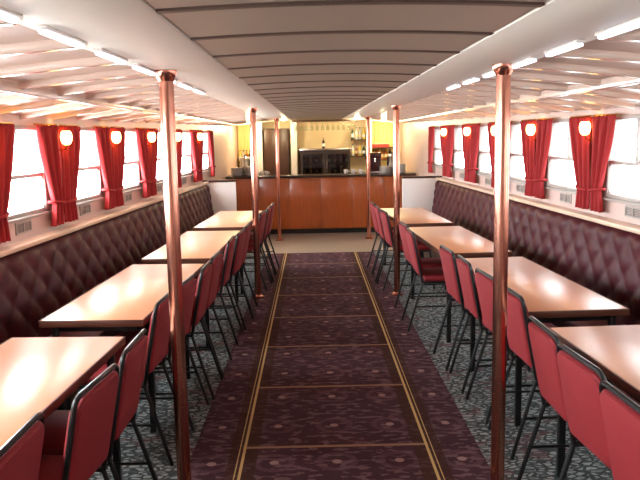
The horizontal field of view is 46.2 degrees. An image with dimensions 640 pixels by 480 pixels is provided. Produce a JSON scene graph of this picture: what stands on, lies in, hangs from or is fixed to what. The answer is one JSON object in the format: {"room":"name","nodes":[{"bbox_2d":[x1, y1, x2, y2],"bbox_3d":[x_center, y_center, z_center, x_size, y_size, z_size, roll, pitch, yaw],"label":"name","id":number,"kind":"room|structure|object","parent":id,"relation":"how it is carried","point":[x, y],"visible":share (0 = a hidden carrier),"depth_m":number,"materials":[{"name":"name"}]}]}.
{"room":"ship interior","nodes":[
{"label":"ship interior","id":0,"kind":"room"},
{"bbox_2d":[0,114,237,246],"bbox_3d":[-1.956,-0.171,6.516,0.100,2.020,17.021,-1,8,2],"label":"wall","id":1,"kind":"structure","parent":0,"point":[225,137],"depth_m":7.29,"materials":[{"name":"paint"}]},
{"bbox_2d":[0,122,14,243],"bbox_3d":[-1.915,-0.350,4.536,0.108,0.721,0.408,0,8,6],"label":"curtain","id":2,"kind":"object","parent":1,"relation":"attached to","point":[7,129],"visible":1,"depth_m":4.55,"materials":[{"name":"red fabric"}]},
{"bbox_2d":[15,219,31,235],"bbox_3d":[-1.955,-0.084,4.948,0.010,0.080,0.240,-1,8,2],"label":"air vent","id":3,"kind":"object","parent":1,"relation":"in","point":[23,224],"visible":1,"depth_m":4.94,"materials":[{"name":"paint"}]},
{"bbox_2d":[7,125,51,223],"bbox_3d":[-1.997,-0.438,4.901,0.120,0.615,0.872,-1,8,2],"label":"window","id":4,"kind":"structure","parent":1,"relation":"in","point":[37,175],"depth_m":5.25,"materials":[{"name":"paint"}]},
{"bbox_2d":[33,123,65,225],"bbox_3d":[-1.890,-0.453,5.269,0.108,0.721,0.408,-1,8,-2],"label":"curtain","id":5,"kind":"object","parent":1,"relation":"attached to","point":[47,134],"visible":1,"depth_m":5.30,"materials":[{"name":"red fabric"}]},
{"bbox_2d":[59,131,71,150],"bbox_3d":[-1.875,-0.706,5.450,0.152,0.170,0.084,-1,8,2],"label":"wall lamp","id":6,"kind":"object","parent":1,"relation":"attached to","point":[65,136],"visible":0.62,"depth_m":5.42,"materials":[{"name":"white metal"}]},
{"bbox_2d":[59,124,80,221],"bbox_3d":[-1.876,-0.512,5.695,0.108,0.721,0.408,0,8,6],"label":"curtain","id":7,"kind":"object","parent":1,"relation":"attached to","point":[70,156],"visible":0.91,"depth_m":5.64,"materials":[{"name":"red fabric"}]},
{"bbox_2d":[61,127,104,205],"bbox_3d":[-1.957,-0.602,6.075,0.120,0.615,0.902,-1,8,2],"label":"window","id":8,"kind":"structure","parent":1,"relation":"in","point":[94,167],"depth_m":6.45,"materials":[{"name":"glass"}]},
{"bbox_2d":[79,203,90,215],"bbox_3d":[-1.916,-0.248,6.122,0.010,0.080,0.240,-1,8,2],"label":"air vent","id":9,"kind":"object","parent":1,"relation":"in","point":[85,206],"visible":1,"depth_m":6.11,"materials":[{"name":"paint"}]},
{"bbox_2d":[93,126,115,209],"bbox_3d":[-1.851,-0.618,6.458,0.108,0.721,0.408,-1,8,-2],"label":"curtain","id":10,"kind":"object","parent":1,"relation":"attached to","point":[102,133],"visible":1,"depth_m":6.48,"materials":[{"name":"red fabric"}]},
{"bbox_2d":[111,132,120,147],"bbox_3d":[-1.835,-0.871,6.640,0.152,0.170,0.084,-1,8,2],"label":"wall lamp","id":11,"kind":"object","parent":1,"relation":"attached to","point":[116,136],"visible":0.59,"depth_m":6.61,"materials":[{"name":"white glass"}]},
{"bbox_2d":[110,126,124,206],"bbox_3d":[-1.836,-0.678,6.884,0.108,0.721,0.408,0,8,6],"label":"curtain","id":12,"kind":"object","parent":1,"relation":"hanging from","point":[118,153],"visible":0.88,"depth_m":6.80,"materials":[{"name":"red fabric"}]},
{"bbox_2d":[111,129,142,193],"bbox_3d":[-1.917,-0.769,7.279,0.120,0.615,0.932,-1,8,2],"label":"window","id":13,"kind":"structure","parent":1,"relation":"in","point":[134,170],"depth_m":7.68,"materials":[{"name":"glass"}]},
{"bbox_2d":[134,127,151,197],"bbox_3d":[-1.810,-0.788,7.677,0.108,0.721,0.408,-1,8,-2],"label":"curtain","id":14,"kind":"object","parent":1,"relation":"hanging from","point":[141,133],"visible":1,"depth_m":7.69,"materials":[{"name":"red fabric"}]},
{"bbox_2d":[146,128,157,195],"bbox_3d":[-1.796,-0.848,8.103,0.108,0.721,0.408,0,8,6],"label":"curtain","id":15,"kind":"object","parent":1,"relation":"hanging from","point":[153,149],"visible":0.8,"depth_m":8.01,"materials":[{"name":"red fabric"}]},
{"bbox_2d":[147,130,162,184],"bbox_3d":[-1.876,-0.940,8.508,0.120,0.615,0.952,-1,8,2],"label":"window","id":16,"kind":"structure","parent":1,"relation":"in","point":[159,180],"depth_m":8.91,"materials":[{"name":"paint"}]},
{"bbox_2d":[176,129,182,187],"bbox_3d":[-1.754,-1.020,9.341,0.108,0.721,0.408,0,8,6],"label":"curtain","id":17,"kind":"object","parent":1,"relation":"hanging from","point":[180,143],"visible":0.49,"depth_m":9.30,"materials":[{"name":"red fabric"}]},
{"bbox_2d":[181,130,193,178],"bbox_3d":[-1.832,-1.123,9.821,0.120,0.615,1.102,-1,8,2],"label":"window","id":18,"kind":"structure","parent":1,"relation":"in","point":[187,156],"depth_m":10.30,"materials":[{"name":"glass"}]},
{"bbox_2d":[190,129,199,181],"bbox_3d":[-1.722,-1.154,10.302,0.108,0.721,0.408,-1,8,-2],"label":"curtain","id":19,"kind":"object","parent":1,"relation":"hanging from","point":[193,133],"visible":1,"depth_m":10.32,"materials":[{"name":"red fabric"}]},
{"bbox_2d":[196,130,202,180],"bbox_3d":[-1.708,-1.213,10.729,0.108,0.721,0.408,0,8,6],"label":"curtain","id":20,"kind":"object","parent":1,"relation":"hanging from","point":[200,145],"visible":0.67,"depth_m":10.62,"materials":[{"name":"red fabric"}]},
{"bbox_2d":[202,131,210,172],"bbox_3d":[-1.788,-1.310,11.158,0.120,0.615,1.002,-1,8,2],"label":"window","id":21,"kind":"structure","parent":1,"relation":"in","point":[205,166],"depth_m":11.59,"materials":[{"name":"paint"}]},
{"bbox_2d":[207,130,215,176],"bbox_3d":[-1.679,-1.333,11.591,0.108,0.721,0.408,-1,8,-2],"label":"curtain","id":22,"kind":"object","parent":1,"relation":"hanging from","point":[209,132],"visible":1,"depth_m":11.60,"materials":[{"name":"red fabric"}]},
{"bbox_2d":[237,119,400,173],"bbox_3d":[-0.058,-1.423,14.997,3.500,2.100,0.100,-1,8,0],"label":"wall","id":23,"kind":"structure","parent":0,"point":[338,135],"depth_m":14.86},
{"bbox_2d":[238,125,250,167],"bbox_3d":[-1.439,-1.772,14.862,0.346,1.020,0.040,-1,8,0],"label":"wall panel","id":24,"kind":"object","parent":23,"relation":"attached to","point":[243,131],"visible":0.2,"depth_m":14.81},
{"bbox_2d":[256,122,263,171],"bbox_3d":[-1.179,-1.324,14.695,0.150,2.030,0.400,-1,8,0],"label":"trim","id":25,"kind":"structure","parent":23,"relation":"attached to","point":[259,126],"depth_m":14.45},
{"bbox_2d":[290,121,297,173],"bbox_3d":[-0.502,-1.794,14.638,0.120,1.110,0.400,-1,8,0],"label":"trim","id":26,"kind":"structure","parent":23,"relation":"attached to","point":[293,126],"depth_m":14.44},
{"bbox_2d":[372,122,392,165],"bbox_3d":[1.255,-1.825,14.886,0.516,1.020,0.040,-1,8,0],"label":"wall panel","id":27,"kind":"object","parent":23,"relation":"attached to","point":[379,129],"visible":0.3,"depth_m":14.83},
{"bbox_2d":[0,0,639,125],"bbox_3d":[0.072,-1.138,6.406,4.935,0.332,17.200,-1,8,0],"label":"ceiling","id":28,"kind":"structure","parent":0,"point":[286,60],"depth_m":2.88,"materials":[{"name":"paint"}]},
{"bbox_2d":[0,6,22,22],"bbox_3d":[-0.724,-0.503,1.618,0.034,0.021,0.360,-1,8,0],"label":"recessed light","id":29,"kind":"object","parent":28,"relation":"in","point":[10,16],"visible":1,"depth_m":1.73,"materials":[{"name":"white"}]},
{"bbox_2d":[0,11,19,22],"bbox_3d":[-0.724,-0.499,1.619,0.024,0.012,0.340,-1,8,0],"label":"diffuser","id":30,"kind":"object","parent":29,"relation":"attached to","point":[9,16],"depth_m":1.73,"materials":[{"name":"white"}]},
{"bbox_2d":[34,25,87,48],"bbox_3d":[-0.730,-0.575,2.133,0.034,0.021,0.360,-1,8,0],"label":"recessed light","id":31,"kind":"object","parent":28,"relation":"in","point":[45,30],"visible":1,"depth_m":2.08,"materials":[{"name":"white"}]},
{"bbox_2d":[92,48,127,64],"bbox_3d":[-0.736,-0.646,2.648,0.034,0.021,0.360,-1,8,0],"label":"recessed light","id":32,"kind":"object","parent":28,"relation":"in","point":[103,53],"visible":1,"depth_m":2.59,"materials":[{"name":"white"}]},
{"bbox_2d":[95,52,125,64],"bbox_3d":[-0.736,-0.641,2.649,0.024,0.012,0.340,-1,8,0],"label":"diffuser","id":33,"kind":"object","parent":32,"relation":"attached to","point":[113,57],"depth_m":2.63,"materials":[{"name":"white"}]},
{"bbox_2d":[130,63,154,75],"bbox_3d":[-0.742,-0.717,3.163,0.034,0.021,0.360,-1,8,0],"label":"recessed light","id":34,"kind":"object","parent":28,"relation":"in","point":[135,66],"visible":0.94,"depth_m":3.09,"materials":[{"name":"white"}]},
{"bbox_2d":[292,119,357,122],"bbox_3d":[0.093,-2.283,14.122,1.240,0.122,0.264,-1,8,0],"label":"glass rack","id":35,"kind":"object","parent":28,"relation":"hanging from","point":[335,120],"visible":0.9,"depth_m":14.00,"materials":[{"name":"brown wood"}]},
{"bbox_2d":[511,56,538,68],"bbox_3d":[0.858,-0.749,3.177,0.034,0.021,0.360,-1,8,0],"label":"recessed light","id":36,"kind":"object","parent":28,"relation":"in","point":[532,59],"visible":0.8,"depth_m":3.10,"materials":[{"name":"white"}]},
{"bbox_2d":[512,59,536,68],"bbox_3d":[0.858,-0.745,3.178,0.024,0.012,0.340,-1,8,0],"label":"diffuser","id":37,"kind":"object","parent":36,"relation":"attached to","point":[523,62],"depth_m":3.13,"materials":[{"name":"white"}]},
{"bbox_2d":[543,40,585,56],"bbox_3d":[0.864,-0.678,2.662,0.034,0.021,0.360,-1,8,0],"label":"recessed light","id":38,"kind":"object","parent":28,"relation":"in","point":[575,44],"visible":1,"depth_m":2.61,"materials":[{"name":"white"}]},
{"bbox_2d":[595,17,639,38],"bbox_3d":[0.870,-0.606,2.147,0.034,0.021,0.360,-1,8,0],"label":"recessed light","id":39,"kind":"object","parent":28,"relation":"in","point":[635,23],"visible":1,"depth_m":2.15,"materials":[{"name":"white"}]},
{"bbox_2d":[89,232,612,479],"bbox_3d":[0.059,0.820,6.677,5.200,0.060,17.200,-1,8,0],"label":"floor","id":40,"kind":"structure","parent":0,"point":[427,321],"depth_m":5.04,"materials":[{"name":"grey carpet"}]},
{"bbox_2d":[0,412,44,479],"bbox_3d":[-1.104,0.991,2.224,0.587,0.869,0.437,-1,8,0],"label":"chair","id":41,"kind":"object","parent":40,"relation":"on","point":[20,456],"visible":1,"depth_m":2.19,"materials":[{"name":"red fabric"}]},
{"bbox_2d":[0,336,125,479],"bbox_3d":[-1.255,0.967,2.845,0.566,0.750,1.776,-1,8,2],"label":"dining table","id":42,"kind":"object","parent":40,"relation":"on","point":[38,374],"visible":0.93,"depth_m":3.16,"materials":[{"name":"laminate"}]},
{"bbox_2d":[38,363,118,479],"bbox_3d":[-1.017,0.918,2.736,0.587,0.869,0.437,0,8,5],"label":"chair","id":43,"kind":"object","parent":40,"relation":"on","point":[91,415],"visible":0.82,"depth_m":2.64,"materials":[{"name":"red fabric"}]},
{"bbox_2d":[41,329,157,479],"bbox_3d":[-1.011,0.850,3.225,0.587,0.869,0.437,-1,8,0],"label":"chair","id":44,"kind":"object","parent":40,"relation":"on","point":[131,363],"visible":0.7,"depth_m":3.12,"materials":[{"name":"red fabric"}]},
{"bbox_2d":[0,182,222,409],"bbox_3d":[-1.691,0.497,5.157,0.501,1.062,12.153,-1,8,2],"label":"bench","id":45,"kind":"object","parent":40,"relation":"on","point":[40,274],"visible":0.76,"depth_m":5.50,"materials":[{"name":"brown leather"}]},
{"bbox_2d":[48,331,123,336],"bbox_3d":[-1.634,0.655,5.181,0.395,0.140,12.147,-1,8,2],"label":"seat cushion","id":46,"kind":"object","parent":45,"relation":"on","point":[72,333],"depth_m":4.95,"materials":[{"name":"red leather"}]},
{"bbox_2d":[39,264,204,432],"bbox_3d":[-1.185,0.677,4.926,0.566,0.750,1.776,-1,8,2],"label":"dining table","id":47,"kind":"object","parent":40,"relation":"on","point":[126,301],"visible":0.77,"depth_m":4.37,"materials":[{"name":"laminate"}]},
{"bbox_2d":[66,293,189,465],"bbox_3d":[-1.062,0.730,4.095,0.587,0.869,0.437,-1,8,2],"label":"chair","id":48,"kind":"object","parent":40,"relation":"on","point":[159,329],"visible":0.44,"depth_m":3.91,"materials":[{"name":"red fabric"}]},
{"bbox_2d":[115,274,208,430],"bbox_3d":[-1.026,0.662,4.579,0.587,0.869,0.437,-1,8,4],"label":"chair","id":49,"kind":"object","parent":40,"relation":"on","point":[189,284],"visible":0.34,"depth_m":4.58,"materials":[{"name":"red fabric"}]},
{"bbox_2d":[127,260,222,399],"bbox_3d":[-0.989,0.594,5.068,0.587,0.869,0.437,-1,8,0],"label":"chair","id":50,"kind":"object","parent":40,"relation":"on","point":[203,282],"visible":0.54,"depth_m":4.89,"materials":[{"name":"red fabric"}]},
{"bbox_2d":[141,230,239,346],"bbox_3d":[-1.119,0.398,6.928,0.566,0.750,1.776,-1,8,2],"label":"dining table","id":51,"kind":"object","parent":40,"relation":"on","point":[197,247],"visible":0.62,"depth_m":6.56,"materials":[{"name":"laminate"}]},
{"bbox_2d":[189,250,231,376],"bbox_3d":[-0.984,0.529,5.532,0.587,0.869,0.437,-1,8,2],"label":"chair","id":52,"kind":"object","parent":40,"relation":"on","point":[216,260],"visible":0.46,"depth_m":5.45,"materials":[{"name":"red fabric"}]},
{"bbox_2d":[195,235,242,344],"bbox_3d":[-0.976,0.415,6.356,0.587,0.869,0.437,-1,8,0],"label":"chair","id":53,"kind":"object","parent":40,"relation":"on","point":[229,249],"visible":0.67,"depth_m":6.18,"materials":[{"name":"red fabric"}]},
{"bbox_2d":[202,180,236,214],"bbox_3d":[-1.491,-0.358,11.231,0.492,1.080,0.080,-1,8,0],"label":"wall","id":54,"kind":"structure","parent":40,"relation":"on","point":[223,192],"depth_m":11.16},
{"bbox_2d":[194,228,253,329],"bbox_3d":[-0.940,0.346,6.848,0.587,0.869,0.437,-1,8,4],"label":"chair","id":55,"kind":"object","parent":40,"relation":"on","point":[240,238],"visible":0.48,"depth_m":6.67,"materials":[{"name":"red fabric"}]},
{"bbox_2d":[192,211,261,294],"bbox_3d":[-1.050,0.114,8.969,0.566,0.750,1.776,-1,8,2],"label":"dining table","id":56,"kind":"object","parent":40,"relation":"on","point":[222,220],"visible":0.57,"depth_m":8.52,"materials":[{"name":"laminate"}]},
{"bbox_2d":[221,222,257,315],"bbox_3d":[-0.933,0.277,7.346,0.587,0.869,0.437,-1,8,1],"label":"chair","id":57,"kind":"object","parent":40,"relation":"on","point":[247,227],"visible":0.31,"depth_m":7.29,"materials":[{"name":"red fabric"}]},
{"bbox_2d":[222,210,271,290],"bbox_3d":[-0.874,0.109,8.532,0.587,0.869,0.437,0,8,5],"label":"chair","id":58,"kind":"object","parent":40,"relation":"on","point":[262,216],"visible":0.43,"depth_m":8.42,"materials":[{"name":"red fabric"}]},
{"bbox_2d":[248,108,264,298],"bbox_3d":[-0.681,-0.378,7.896,0.140,2.000,0.140,-1,8,0],"label":"pole","id":59,"kind":"object","parent":40,"relation":"on","point":[252,111],"visible":0.88,"depth_m":7.87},
{"bbox_2d":[245,206,275,281],"bbox_3d":[-0.847,0.040,9.031,0.587,0.869,0.437,-1,8,0],"label":"chair","id":60,"kind":"object","parent":40,"relation":"on","point":[268,210],"visible":0.44,"depth_m":8.86,"materials":[{"name":"red fabric"}]},
{"bbox_2d":[246,202,279,273],"bbox_3d":[-0.830,-0.029,9.525,0.587,0.869,0.437,-1,8,2],"label":"chair","id":61,"kind":"object","parent":40,"relation":"on","point":[272,206],"visible":0.45,"depth_m":9.36,"materials":[{"name":"red fabric"}]},
{"bbox_2d":[264,128,289,173],"bbox_3d":[-0.833,-1.252,14.744,0.480,1.860,0.370,-1,8,0],"label":"tall cabinet","id":62,"kind":"object","parent":40,"relation":"on","point":[269,134],"visible":0.31,"depth_m":14.51,"materials":[{"name":"brown wood"}]},
{"bbox_2d":[273,118,283,240],"bbox_3d":[-0.686,-0.983,12.274,0.140,2.000,0.140,-1,8,0],"label":"pole","id":63,"kind":"object","parent":40,"relation":"on","point":[276,120],"visible":0.98,"depth_m":12.25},
{"bbox_2d":[225,172,415,233],"bbox_3d":[0.021,-0.660,13.382,3.312,1.030,0.590,-1,8,0],"label":"bar counter","id":64,"kind":"object","parent":40,"relation":"on","point":[312,202],"depth_m":13.13,"materials":[{"name":"brown wood"}]},
{"bbox_2d":[239,155,249,174],"bbox_3d":[-1.343,-1.342,13.425,0.202,0.360,0.202,7,11,44],"label":"urn","id":65,"kind":"object","parent":64,"relation":"on","point":[244,161],"visible":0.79,"depth_m":13.35,"materials":[{"name":"metal"}]},
{"bbox_2d":[225,172,415,178],"bbox_3d":[0.012,-1.148,13.314,3.312,0.045,0.590,-1,8,0],"label":"countertop","id":66,"kind":"structure","parent":64,"relation":"on","point":[312,175],"depth_m":13.03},
{"bbox_2d":[370,152,381,172],"bbox_3d":[0.977,-1.379,13.379,0.220,0.360,0.260,-1,8,0],"label":"coffee machine","id":67,"kind":"object","parent":64,"relation":"on","point":[375,157],"visible":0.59,"depth_m":13.34,"materials":[{"name":"black plastic"}]},
{"bbox_2d":[190,251,490,479],"bbox_3d":[0.081,1.070,4.642,1.560,0.002,12.900,-1,8,0],"label":"carpet runner","id":68,"kind":"object","parent":40,"relation":"on","point":[327,379],"visible":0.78,"depth_m":4.96,"materials":[{"name":"carpet"}]},
{"bbox_2d":[154,69,190,479],"bbox_3d":[-0.665,0.238,3.458,0.140,2.000,0.140,-1,8,0],"label":"pole","id":69,"kind":"object","parent":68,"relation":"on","point":[165,77],"visible":0.98,"depth_m":3.42,"materials":[{"name":"metal"}]},
{"bbox_2d":[365,116,372,238],"bbox_3d":[0.794,-1.012,12.287,0.140,2.000,0.140,-1,8,0],"label":"pole","id":70,"kind":"object","parent":40,"relation":"on","point":[368,182],"visible":1,"depth_m":12.26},
{"bbox_2d":[367,201,410,273],"bbox_3d":[0.904,-0.050,9.440,0.587,0.869,0.437,-2,8,-4],"label":"chair","id":71,"kind":"object","parent":40,"relation":"on","point":[372,204],"visible":0.46,"depth_m":9.35,"materials":[{"name":"red fabric"}]},
{"bbox_2d":[391,105,403,295],"bbox_3d":[0.809,-0.407,7.909,0.140,2.000,0.140,-1,8,0],"label":"pole","id":72,"kind":"object","parent":40,"relation":"on","point":[396,121],"visible":0.91,"depth_m":7.87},
{"bbox_2d":[372,205,424,281],"bbox_3d":[0.924,0.022,8.918,0.587,0.869,0.437,-1,8,-1],"label":"chair","id":73,"kind":"object","parent":40,"relation":"on","point":[377,209],"visible":0.47,"depth_m":8.75,"materials":[{"name":"red fabric"}]},
{"bbox_2d":[376,209,434,290],"bbox_3d":[0.953,0.093,8.400,0.587,0.869,0.437,-2,8,-5],"label":"chair","id":74,"kind":"object","parent":40,"relation":"on","point":[385,220],"visible":0.74,"depth_m":8.22,"materials":[{"name":"red fabric"}]},
{"bbox_2d":[380,207,453,289],"bbox_3d":[1.114,0.071,8.988,0.566,0.750,1.776,-1,8,-3],"label":"dining table","id":75,"kind":"object","parent":40,"relation":"on","point":[417,216],"visible":0.52,"depth_m":8.63,"materials":[{"name":"laminate"}]},
{"bbox_2d":[402,176,441,211],"bbox_3d":[1.531,-0.418,11.257,0.592,1.080,0.080,-1,8,0],"label":"wall","id":76,"kind":"structure","parent":40,"relation":"on","point":[417,191],"depth_m":11.18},
{"bbox_2d":[394,221,461,316],"bbox_3d":[1.040,0.259,7.212,0.587,0.869,0.437,-2,8,-5],"label":"chair","id":77,"kind":"object","parent":40,"relation":"on","point":[426,262],"visible":0.46,"depth_m":7.17,"materials":[{"name":"red fabric"}]},
{"bbox_2d":[401,228,463,331],"bbox_3d":[1.040,0.334,6.670,0.587,0.869,0.437,-1,8,-1],"label":"chair","id":78,"kind":"object","parent":40,"relation":"on","point":[430,275],"visible":0.63,"depth_m":6.50,"materials":[{"name":"red fabric"}]},
{"bbox_2d":[409,226,512,342],"bbox_3d":[1.229,0.351,6.948,0.566,0.750,1.776,-1,8,-3],"label":"dining table","id":79,"kind":"object","parent":40,"relation":"on","point":[463,242],"visible":0.46,"depth_m":6.65,"materials":[{"name":"laminate"}]},
{"bbox_2d":[433,244,524,370],"bbox_3d":[1.180,0.478,5.609,0.587,0.869,0.437,-2,8,-4],"label":"chair","id":80,"kind":"object","parent":40,"relation":"on","point":[448,259],"visible":0.56,"depth_m":5.44,"materials":[{"name":"red fabric"}]},
{"bbox_2d":[449,255,545,393],"bbox_3d":[1.213,0.547,5.107,0.587,0.869,0.437,-1,8,-1],"label":"chair","id":81,"kind":"object","parent":40,"relation":"on","point":[465,270],"visible":0.59,"depth_m":4.94,"materials":[{"name":"red fabric"}]},
{"bbox_2d":[490,63,513,479],"bbox_3d":[0.834,0.208,3.471,0.140,2.000,0.140,-1,8,0],"label":"pole","id":82,"kind":"object","parent":40,"relation":"on","point":[503,71],"visible":0.88,"depth_m":3.43,"materials":[{"name":"metal"}]},
{"bbox_2d":[466,268,556,423],"bbox_3d":[1.242,0.617,4.599,0.587,0.869,0.437,-2,8,-5],"label":"chair","id":83,"kind":"object","parent":40,"relation":"on","point":[484,281],"visible":0.36,"depth_m":4.59,"materials":[{"name":"red fabric"}]},
{"bbox_2d":[424,177,639,390],"bbox_3d":[1.920,0.425,5.189,0.501,1.062,12.153,-1,8,-3],"label":"bench","id":84,"kind":"object","parent":40,"relation":"on","point":[601,254],"visible":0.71,"depth_m":6.05,"materials":[{"name":"brown leather"}]},
{"bbox_2d":[546,319,625,326],"bbox_3d":[1.869,0.585,5.211,0.395,0.140,12.147,-1,8,-3],"label":"seat cushion","id":85,"kind":"object","parent":84,"relation":"on","point":[618,321],"depth_m":4.99,"materials":[{"name":"red leather"}]},
{"bbox_2d":[456,257,629,425],"bbox_3d":[1.341,0.627,4.948,0.566,0.750,1.776,-1,8,-3],"label":"dining table","id":86,"kind":"object","parent":40,"relation":"on","point":[549,296],"visible":0.49,"depth_m":4.38,"materials":[{"name":"laminate"}]},
{"bbox_2d":[488,287,613,459],"bbox_3d":[1.270,0.687,4.095,0.587,0.869,0.437,-1,8,-3],"label":"chair","id":87,"kind":"object","parent":40,"relation":"on","point":[518,337],"visible":0.4,"depth_m":3.92,"materials":[{"name":"red fabric"}]},
{"bbox_2d":[517,316,639,479],"bbox_3d":[1.218,0.793,3.334,0.587,0.869,0.437,-1,8,-1],"label":"chair","id":88,"kind":"object","parent":40,"relation":"on","point":[544,342],"visible":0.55,"depth_m":3.29,"materials":[{"name":"red fabric"}]},
{"bbox_2d":[556,343,610,479],"bbox_3d":[1.218,0.854,2.895,0.587,0.869,0.437,-2,8,-5],"label":"chair","id":89,"kind":"object","parent":40,"relation":"on","point":[580,378],"visible":0.79,"depth_m":2.82,"materials":[{"name":"red fabric"}]},
{"bbox_2d":[549,324,639,477],"bbox_3d":[1.458,0.913,2.869,0.566,0.750,1.776,-1,8,-3],"label":"dining table","id":90,"kind":"object","parent":40,"relation":"on","point":[615,349],"visible":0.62,"depth_m":3.36,"materials":[{"name":"laminate"}]},
{"bbox_2d":[599,380,639,479],"bbox_3d":[1.214,0.918,2.431,0.587,0.869,0.437,-1,8,-3],"label":"chair","id":91,"kind":"object","parent":40,"relation":"on","point":[621,414],"visible":1,"depth_m":2.41,"materials":[{"name":"red fabric"}]},
{"bbox_3d":[0.546,-0.798,14.712,2.118,0.920,0.610,-1,8,0],"label":"countertop","id":92,"kind":"structure","parent":40,"relation":"on","visible":0},
{"bbox_2d":[299,148,350,173],"bbox_3d":[0.103,-1.518,14.647,1.000,0.540,0.490,-1,8,0],"label":"cooler","id":93,"kind":"object","parent":92,"relation":"on","point":[313,160],"visible":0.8,"depth_m":14.44,"materials":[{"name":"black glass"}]},
{"bbox_2d":[401,106,639,224],"bbox_3d":[2.135,-0.252,6.552,0.100,2.020,17.021,-1,8,-3],"label":"wall","id":94,"kind":"structure","parent":0,"point":[414,135],"depth_m":8.77,"materials":[{"name":"paint"}]},
{"bbox_2d":[427,126,434,172],"bbox_3d":[1.724,-1.401,11.620,0.108,0.721,0.408,-1,8,1],"label":"curtain","id":95,"kind":"object","parent":94,"relation":"hanging from","point":[431,129],"visible":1,"depth_m":11.64,"materials":[{"name":"red fabric"}]},
{"bbox_2d":[433,127,442,167],"bbox_3d":[1.841,-1.382,11.190,0.120,0.615,1.002,-1,8,-3],"label":"window","id":96,"kind":"structure","parent":94,"relation":"in","point":[437,145],"depth_m":11.63,"materials":[{"name":"glass"}]},
{"bbox_2d":[440,125,447,175],"bbox_3d":[1.773,-1.282,10.759,0.108,0.721,0.408,-2,8,-7],"label":"curtain","id":97,"kind":"object","parent":94,"relation":"hanging from","point":[443,141],"visible":0.73,"depth_m":10.66,"materials":[{"name":"red fabric"}]},
{"bbox_2d":[445,124,454,176],"bbox_3d":[1.797,-1.224,10.333,0.108,0.721,0.408,-1,8,1],"label":"curtain","id":98,"kind":"object","parent":94,"relation":"hanging from","point":[450,128],"visible":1,"depth_m":10.34,"materials":[{"name":"red fabric"}]},
{"bbox_2d":[452,125,464,172],"bbox_3d":[1.913,-1.205,9.903,0.120,0.615,1.002,-1,8,-3],"label":"window","id":99,"kind":"structure","parent":94,"relation":"in","point":[457,150],"depth_m":10.33,"materials":[{"name":"glass"}]},
{"bbox_2d":[461,123,470,181],"bbox_3d":[1.845,-1.105,9.472,0.108,0.721,0.408,-2,8,-7],"label":"curtain","id":100,"kind":"object","parent":94,"relation":"hanging from","point":[466,142],"visible":0.72,"depth_m":9.42,"materials":[{"name":"red fabric"}]},
{"bbox_2d":[469,123,480,182],"bbox_3d":[1.869,-1.047,9.046,0.108,0.721,0.408,-1,8,1],"label":"curtain","id":101,"kind":"object","parent":94,"relation":"hanging from","point":[475,127],"visible":1,"depth_m":9.06,"materials":[{"name":"red fabric"}]},
{"bbox_2d":[476,124,491,177],"bbox_3d":[1.983,-1.034,8.665,0.120,0.615,0.902,-1,8,-3],"label":"window","id":102,"kind":"structure","parent":94,"relation":"in","point":[482,148],"depth_m":9.05,"materials":[{"name":"glass"}]},
{"bbox_2d":[487,122,494,187],"bbox_3d":[1.912,-0.942,8.284,0.108,0.721,0.408,-2,8,-7],"label":"curtain","id":103,"kind":"object","parent":94,"relation":"hanging from","point":[491,139],"visible":0.32,"depth_m":8.26,"materials":[{"name":"red fabric"}]},
{"bbox_2d":[509,122,535,184],"bbox_3d":[2.048,-0.874,7.502,0.120,0.615,0.852,-1,8,-3],"label":"window","id":104,"kind":"structure","parent":94,"relation":"in","point":[514,141],"depth_m":7.85,"materials":[{"name":"glass"}]},
{"bbox_2d":[520,119,535,196],"bbox_3d":[1.976,-0.785,7.145,0.108,0.721,0.408,-2,8,-7],"label":"curtain","id":105,"kind":"object","parent":94,"relation":"hanging from","point":[528,144],"visible":0.91,"depth_m":7.08,"materials":[{"name":"red fabric"}]},
{"bbox_2d":[533,118,553,198],"bbox_3d":[2.000,-0.726,6.719,0.108,0.721,0.408,-1,8,1],"label":"curtain","id":106,"kind":"object","parent":94,"relation":"attached to","point":[543,125],"visible":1,"depth_m":6.74,"materials":[{"name":"red fabric"}]},
{"bbox_2d":[544,119,576,193],"bbox_3d":[2.115,-0.712,6.323,0.120,0.615,0.932,-1,8,-3],"label":"window","id":107,"kind":"structure","parent":94,"relation":"in","point":[553,158],"depth_m":6.71,"materials":[{"name":"glass"}]},
{"bbox_2d":[560,192,571,203],"bbox_3d":[2.086,-0.357,6.370,0.011,0.080,0.240,-1,8,-3],"label":"air vent","id":108,"kind":"object","parent":94,"relation":"in","point":[566,199],"visible":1,"depth_m":6.36,"materials":[{"name":"paint"}]},
{"bbox_2d":[569,115,591,208],"bbox_3d":[2.044,-0.618,5.927,0.108,0.721,0.408,-2,8,-7],"label":"curtain","id":109,"kind":"object","parent":94,"relation":"hanging from","point":[580,147],"visible":0.91,"depth_m":5.87,"materials":[{"name":"red fabric"}]},
{"bbox_2d":[579,122,591,139],"bbox_3d":[2.040,-0.811,5.683,0.152,0.170,0.084,-1,8,-3],"label":"wall lamp","id":110,"kind":"object","parent":94,"relation":"attached to","point":[584,128],"visible":0.64,"depth_m":5.65,"materials":[{"name":"white glass"}]},
{"bbox_2d":[587,113,617,212],"bbox_3d":[2.068,-0.559,5.501,0.108,0.721,0.408,-1,8,1],"label":"curtain","id":111,"kind":"object","parent":94,"relation":"attached to","point":[603,125],"visible":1,"depth_m":5.53,"materials":[{"name":"red fabric"}]},
{"bbox_2d":[602,114,639,206],"bbox_3d":[2.183,-0.545,5.111,0.120,0.615,0.922,-1,8,-3],"label":"window","id":112,"kind":"structure","parent":94,"relation":"in","point":[613,170],"depth_m":5.49,"materials":[{"name":"paint"}]},
{"bbox_2d":[624,205,639,219],"bbox_3d":[2.155,-0.190,5.157,0.010,0.080,0.240,-1,8,-3],"label":"air vent","id":113,"kind":"object","parent":94,"relation":"in","point":[633,208],"visible":1,"depth_m":5.16,"materials":[{"name":"paint"}]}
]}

